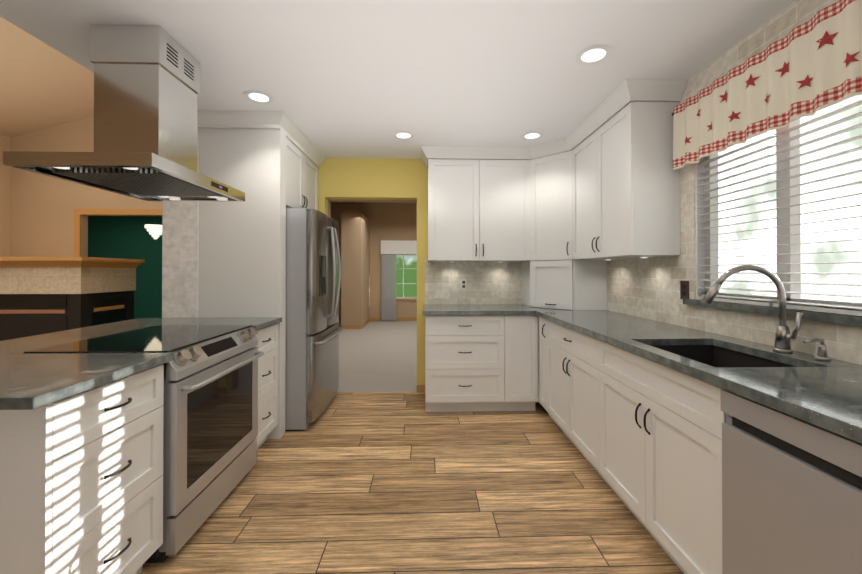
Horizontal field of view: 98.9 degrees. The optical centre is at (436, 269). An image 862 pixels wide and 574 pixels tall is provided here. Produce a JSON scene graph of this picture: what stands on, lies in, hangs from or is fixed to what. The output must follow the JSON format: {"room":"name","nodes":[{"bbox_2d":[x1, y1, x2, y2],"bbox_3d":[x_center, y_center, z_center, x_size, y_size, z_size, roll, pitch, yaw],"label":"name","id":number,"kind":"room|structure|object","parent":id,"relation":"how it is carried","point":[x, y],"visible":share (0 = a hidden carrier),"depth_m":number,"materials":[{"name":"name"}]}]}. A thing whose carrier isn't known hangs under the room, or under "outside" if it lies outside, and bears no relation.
{"room":"kitchen","nodes":[
{"label":"kitchen","id":0,"kind":"room"},
{"bbox_2d":[0,17,93,137],"bbox_3d":[-4.183,-2.745,1.766,4.550,1.385,7.990,0,0,-2],"label":"ceiling","id":1,"kind":"structure","parent":0,"point":[43,85],"depth_m":4.88,"materials":[{"name":"paint"}]},
{"bbox_2d":[0,116,177,317],"bbox_3d":[-1.971,-1.322,1.886,0.120,5.200,8.110,0,0,-2],"label":"wall","id":2,"kind":"structure","parent":0,"point":[36,214],"depth_m":5.69,"materials":[{"name":"paint"}]},
{"bbox_2d":[74,209,161,256],"bbox_3d":[-4.600,0.184,5.724,2.010,2.229,0.019,0,0,-2],"label":"door frame","id":3,"kind":"structure","parent":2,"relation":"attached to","point":[78,213],"depth_m":5.70,"materials":[{"name":"brown wood"}]},
{"bbox_2d":[88,216,161,318],"bbox_3d":[-6.679,-0.144,7.294,6.340,2.900,2.999,0,0,-2],"label":"wall","id":4,"kind":"structure","parent":0,"point":[126,237],"depth_m":8.66,"materials":[{"name":"green paint"}]},
{"bbox_2d":[145,216,161,238],"bbox_3d":[-5.547,-0.944,7.262,0.331,0.700,0.340,0,0,-2],"label":"crystal chandelier","id":5,"kind":"object","parent":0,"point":[155,231],"visible":0.88,"depth_m":7.17,"materials":[{"name":"white glass"}]},
{"bbox_2d":[178,128,285,438],"bbox_3d":[-1.565,0.058,2.837,0.750,2.450,0.126,0,0,-2],"label":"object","id":6,"kind":"structure","parent":0,"point":[223,259],"depth_m":2.79,"materials":[{"name":"white paint"}]},
{"bbox_2d":[197,110,324,209],"bbox_3d":[-1.610,-0.839,3.263,0.926,0.649,1.118,0,0,-2],"label":"upper cabinet","id":7,"kind":"object","parent":6,"relation":"attached to","point":[301,180],"visible":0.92,"depth_m":3.06,"materials":[{"name":"white wood"}]},
{"bbox_2d":[328,199,416,324],"bbox_3d":[0.444,-0.510,4.067,4.839,3.600,0.118,0,0,-2],"label":"wall","id":8,"kind":"structure","parent":0,"point":[365,229],"depth_m":3.95,"materials":[{"name":"brown paint"}]},
{"bbox_2d":[341,325,358,328],"bbox_3d":[-1.900,1.265,8.065,0.400,0.090,0.014,0,0,-2],"label":"baseboard","id":9,"kind":"structure","parent":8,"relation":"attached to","point":[345,326],"depth_m":8.06,"materials":[{"name":"brown wood"}]},
{"bbox_2d":[359,317,370,328],"bbox_3d":[-1.691,1.269,8.709,0.030,0.090,1.288,0,0,-2],"label":"baseboard","id":10,"kind":"structure","parent":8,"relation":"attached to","point":[367,321],"depth_m":8.55,"materials":[{"name":"brown wood"}]},
{"bbox_2d":[339,317,416,320],"bbox_3d":[-0.281,1.272,9.415,5.980,0.090,0.015,0,0,-2],"label":"baseboard","id":11,"kind":"structure","parent":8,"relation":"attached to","point":[372,318],"depth_m":9.39,"materials":[{"name":"brown wood"}]},
{"bbox_2d":[381,240,416,253],"bbox_3d":[-0.389,-0.553,9.359,2.060,0.340,0.139,0,0,-2],"label":"valance","id":12,"kind":"object","parent":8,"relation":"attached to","point":[397,247],"visible":0.36,"depth_m":9.27,"materials":[{"name":"white fabric"}]},
{"bbox_2d":[382,254,395,319],"bbox_3d":[-1.215,0.452,9.300,0.365,1.670,0.027,0,0,-2],"label":"curtain","id":13,"kind":"object","parent":12,"relation":"hanging from","point":[388,263],"visible":1,"depth_m":9.29,"materials":[{"name":"grey fabric"}]},
{"bbox_2d":[392,254,416,300],"bbox_3d":[-0.392,0.198,9.450,1.960,1.200,0.110,0,0,-2],"label":"window","id":14,"kind":"structure","parent":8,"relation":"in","point":[403,298],"depth_m":9.46,"materials":[{"name":"white wood"}]},
{"bbox_2d":[331,201,416,203],"bbox_3d":[-0.200,-1.496,6.776,6.220,0.600,5.325,0,0,-2],"label":"ceiling","id":15,"kind":"structure","parent":0,"point":[370,202],"depth_m":9.29,"materials":[{"name":"brown paint"}]},
{"bbox_2d":[337,321,416,392],"bbox_3d":[-3.416,1.313,3.649,12.800,0.048,11.750,0,0,-2],"label":"floor","id":16,"kind":"structure","parent":0,"point":[377,356],"depth_m":5.42,"materials":[{"name":"beige carpet"}]},
{"bbox_2d":[0,257,144,340],"bbox_3d":[-5.544,0.570,5.178,2.020,1.450,1.049,0,0,-2],"label":"fireplace","id":17,"kind":"object","parent":16,"relation":"on","point":[41,295],"visible":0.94,"depth_m":4.82,"materials":[{"name":"black metal"}]},
{"bbox_2d":[0,0,796,159],"bbox_3d":[-0.141,-1.227,0.939,3.720,0.100,6.105,0,0,-2],"label":"ceiling","id":18,"kind":"structure","parent":0,"point":[351,78],"depth_m":1.99,"materials":[{"name":"white paint"}]},
{"bbox_2d":[3,24,244,201],"bbox_3d":[-1.475,-0.796,1.893,0.592,0.748,0.780,0,0,-2],"label":"range hood","id":19,"kind":"object","parent":18,"relation":"hanging from","point":[146,84],"visible":1,"depth_m":1.77,"materials":[{"name":"silver metal"}]},
{"bbox_2d":[243,91,273,103],"bbox_3d":[-1.210,-1.166,2.504,0.190,0.002,0.190,0,0,-2],"label":"recessed light","id":20,"kind":"object","parent":18,"relation":"in","point":[258,97],"visible":1,"depth_m":2.50,"materials":[{"name":"white plastic"}]},
{"bbox_2d":[393,132,413,139],"bbox_3d":[-0.291,-1.162,3.207,0.190,0.002,0.190,0,0,-2],"label":"recessed light","id":21,"kind":"object","parent":18,"relation":"in","point":[403,135],"visible":1,"depth_m":3.20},
{"bbox_2d":[521,132,542,139],"bbox_3d":[0.830,-1.162,3.216,0.190,0.002,0.190,0,0,-2],"label":"recessed light","id":22,"kind":"object","parent":18,"relation":"in","point":[532,136],"visible":1,"depth_m":3.22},
{"bbox_2d":[575,45,612,65],"bbox_3d":[0.856,-1.168,2.017,0.190,0.002,0.190,0,0,-2],"label":"recessed light","id":23,"kind":"object","parent":18,"relation":"in","point":[593,55],"visible":1,"depth_m":2.02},
{"bbox_2d":[308,158,506,384],"bbox_3d":[-0.233,0.064,3.923,3.720,2.450,0.120,0,0,-2],"label":"wall","id":24,"kind":"structure","parent":0,"point":[374,178],"depth_m":3.86,"materials":[{"name":"yellow paint"}]},
{"bbox_2d":[425,261,521,303],"bbox_3d":[0.687,0.139,3.887,1.627,0.460,0.008,0,0,-2],"label":"wall tile","id":25,"kind":"structure","parent":24,"relation":"attached to","point":[494,282],"depth_m":3.87,"materials":[{"name":"grey tile"}]},
{"bbox_2d":[460,279,466,289],"bbox_3d":[0.279,0.159,3.866,0.072,0.116,0.006,0,0,-2],"label":"outlet","id":26,"kind":"object","parent":25,"relation":"attached to","point":[463,284],"visible":1,"depth_m":3.86,"materials":[{"name":"white plastic"}]},
{"bbox_2d":[428,147,527,261],"bbox_3d":[0.404,-0.622,3.715,0.990,1.079,0.336,0,0,-2],"label":"upper cabinet","id":27,"kind":"object","parent":24,"relation":"attached to","point":[478,209],"depth_m":3.55,"materials":[{"name":"white wood"}]},
{"bbox_2d":[528,135,571,260],"bbox_3d":[1.056,-0.624,3.424,0.306,1.077,0.306,0,0,-2],"label":"upper cabinet","id":28,"kind":"object","parent":24,"relation":"attached to","point":[549,177],"depth_m":3.42,"materials":[{"name":"white wood"}]},
{"bbox_2d":[140,392,683,573],"bbox_3d":[-0.330,1.298,0.870,4.100,0.050,6.005,0,0,-2],"label":"floor","id":29,"kind":"structure","parent":0,"point":[374,483],"depth_m":2.00,"materials":[{"name":"brown wood"}]},
{"bbox_2d":[0,364,163,573],"bbox_3d":[-1.454,0.833,1.331,0.601,0.884,0.486,0,0,-2],"label":"base cabinet","id":30,"kind":"object","parent":29,"relation":"on","point":[81,483],"depth_m":1.22,"materials":[{"name":"white wood"}]},
{"bbox_2d":[0,317,281,409],"bbox_3d":[-1.661,0.376,1.884,1.040,0.035,1.765,0,0,-2],"label":"countertop","id":31,"kind":"structure","parent":30,"relation":"on","point":[30,381],"depth_m":1.41,"materials":[{"name":"stone"}]},
{"bbox_2d":[24,325,263,562],"bbox_3d":[-1.422,0.816,1.964,0.704,0.924,0.770,0,0,-2],"label":"range","id":32,"kind":"object","parent":29,"relation":"on","point":[210,424],"visible":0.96,"depth_m":1.81,"materials":[{"name":"silver metal"}]},
{"bbox_2d":[255,324,277,448],"bbox_3d":[-1.492,0.840,2.561,0.601,0.884,0.418,0,0,-2],"label":"base cabinet","id":33,"kind":"object","parent":29,"relation":"on","point":[267,337],"depth_m":2.61,"materials":[{"name":"white wood"}]},
{"bbox_2d":[285,208,344,430],"bbox_3d":[-1.375,0.401,3.359,0.943,1.770,0.895,0,0,-2],"label":"refrigerator","id":34,"kind":"object","parent":29,"relation":"on","point":[314,330],"visible":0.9,"depth_m":2.93,"materials":[{"name":"silver metal"}]},
{"bbox_2d":[425,315,504,411],"bbox_3d":[0.239,0.845,3.555,0.700,0.884,0.613,0,0,-2],"label":"base cabinet","id":35,"kind":"object","parent":29,"relation":"on","point":[481,362],"depth_m":3.26,"materials":[{"name":"white wood"}]},
{"bbox_2d":[505,315,538,410],"bbox_3d":[0.737,0.845,3.570,0.298,0.884,0.613,0,0,-2],"label":"base cabinet","id":36,"kind":"object","parent":29,"relation":"on","point":[521,331],"depth_m":3.27,"materials":[{"name":"white wood"}]},
{"bbox_2d":[423,304,534,314],"bbox_3d":[0.359,0.384,3.537,0.990,0.035,0.666,0,0,-2],"label":"countertop","id":37,"kind":"structure","parent":36,"relation":"on","point":[428,309],"depth_m":3.35,"materials":[{"name":"stone"}]},
{"bbox_2d":[539,316,542,405],"bbox_3d":[1.210,0.843,3.156,0.618,0.884,0.203,0,0,-2],"label":"base cabinet","id":38,"kind":"object","parent":29,"relation":"on","point":[540,318],"depth_m":3.18,"materials":[{"name":"white wood"}]},
{"bbox_2d":[543,318,709,491],"bbox_3d":[1.230,0.839,2.497,0.618,0.884,1.117,0,0,-2],"label":"base cabinet","id":39,"kind":"object","parent":29,"relation":"on","point":[582,373],"depth_m":2.24,"materials":[{"name":"white wood"}]},
{"bbox_2d":[531,307,861,442],"bbox_3d":[1.233,0.480,1.958,0.653,0.242,3.876,0,0,-2],"label":"countertop","id":40,"kind":"structure","parent":39,"relation":"on","point":[811,389],"depth_m":1.41,"materials":[{"name":"stone"}]},
{"bbox_2d":[522,260,606,309],"bbox_3d":[1.203,0.142,3.583,0.609,0.448,0.624,0,0,-2],"label":"appliance garage","id":41,"kind":"object","parent":40,"relation":"on","point":[569,284],"visible":1,"depth_m":3.32,"materials":[{"name":"white wood"}]},
{"bbox_2d":[701,265,802,352],"bbox_3d":[1.363,0.168,1.602,0.335,0.375,0.166,0,0,-2],"label":"sink faucet","id":42,"kind":"object","parent":40,"relation":"on","point":[784,337],"visible":1,"depth_m":1.60,"materials":[{"name":"silver metal"}]},
{"bbox_2d":[802,338,830,360],"bbox_3d":[1.489,0.313,1.448,0.098,0.085,0.044,0,0,-2],"label":"soap dispenser","id":43,"kind":"object","parent":40,"relation":"on","point":[822,352],"visible":1,"depth_m":1.44,"materials":[{"name":"silver metal"}]},
{"bbox_2d":[615,384,725,573],"bbox_3d":[1.258,0.949,1.589,0.618,0.655,0.697,0,0,-2],"label":"base cabinet","id":44,"kind":"object","parent":29,"relation":"on","point":[643,434],"depth_m":1.48,"materials":[{"name":"white wood"}]},
{"bbox_2d":[720,389,861,573],"bbox_3d":[1.236,0.836,0.932,0.566,0.875,0.606,0,0,-2],"label":"dishwasher","id":45,"kind":"object","parent":29,"relation":"on","point":[791,494],"visible":0.81,"depth_m":1.01,"materials":[{"name":"silver metal"}]},
{"bbox_3d":[1.658,0.049,0.987,0.120,2.450,6.105,0,0,-2],"label":"wall","id":46,"kind":"structure","parent":0,"visible":0},
{"bbox_2d":[572,83,683,259],"bbox_3d":[1.375,-0.626,2.812,0.313,1.079,0.944,0,0,-2],"label":"upper cabinet","id":47,"kind":"object","parent":46,"relation":"attached to","point":[609,189],"depth_m":2.37,"materials":[{"name":"white wood"}]},
{"bbox_2d":[607,0,861,364],"bbox_3d":[1.562,-0.406,2.027,0.008,1.530,3.785,0,0,-2],"label":"wall tiles","id":48,"kind":"structure","parent":46,"relation":"attached to","point":[648,288],"depth_m":2.18,"materials":[{"name":"beige tile"}]},
{"bbox_2d":[680,281,688,298],"bbox_3d":[1.546,0.130,2.301,0.006,0.116,0.072,0,0,-2],"label":"electrical outlet","id":49,"kind":"object","parent":48,"relation":"attached to","point":[684,289],"visible":0.93,"depth_m":2.30,"materials":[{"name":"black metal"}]},
{"bbox_2d":[672,0,861,169],"bbox_3d":[1.522,-0.812,1.673,0.092,0.392,1.315,0,0,-2],"label":"valance","id":50,"kind":"object","parent":48,"relation":"attached to","point":[812,66],"visible":1,"depth_m":1.62,"materials":[{"name":"beige fabric"}]},
{"bbox_2d":[683,119,861,326],"bbox_3d":[1.619,-0.316,1.631,0.158,1.055,1.310,0,0,-2],"label":"window","id":51,"kind":"structure","parent":46,"relation":"in","point":[845,319],"depth_m":1.74,"materials":[{"name":"wood"}]},
{"bbox_2d":[696,96,861,315],"bbox_3d":[1.587,-0.327,1.725,0.056,1.004,0.960,0,0,-2],"label":"window blinds","id":52,"kind":"object","parent":51,"relation":"attached to","point":[829,308],"visible":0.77,"depth_m":1.64,"materials":[{"name":"white plastic"}]},
{"label":"outside","id":53,"kind":"structure","parent":0,"visible":0},
{"bbox_2d":[392,255,416,296],"bbox_3d":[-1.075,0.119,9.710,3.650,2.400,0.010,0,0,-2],"label":"outdoor view","id":54,"kind":"object","parent":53,"point":[410,275],"depth_m":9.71,"materials":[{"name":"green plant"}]},
{"bbox_2d":[718,95,861,301],"bbox_3d":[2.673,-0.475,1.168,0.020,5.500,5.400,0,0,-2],"label":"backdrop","id":55,"kind":"structure","parent":53,"point":[811,238],"depth_m":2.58,"materials":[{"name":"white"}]}
]}

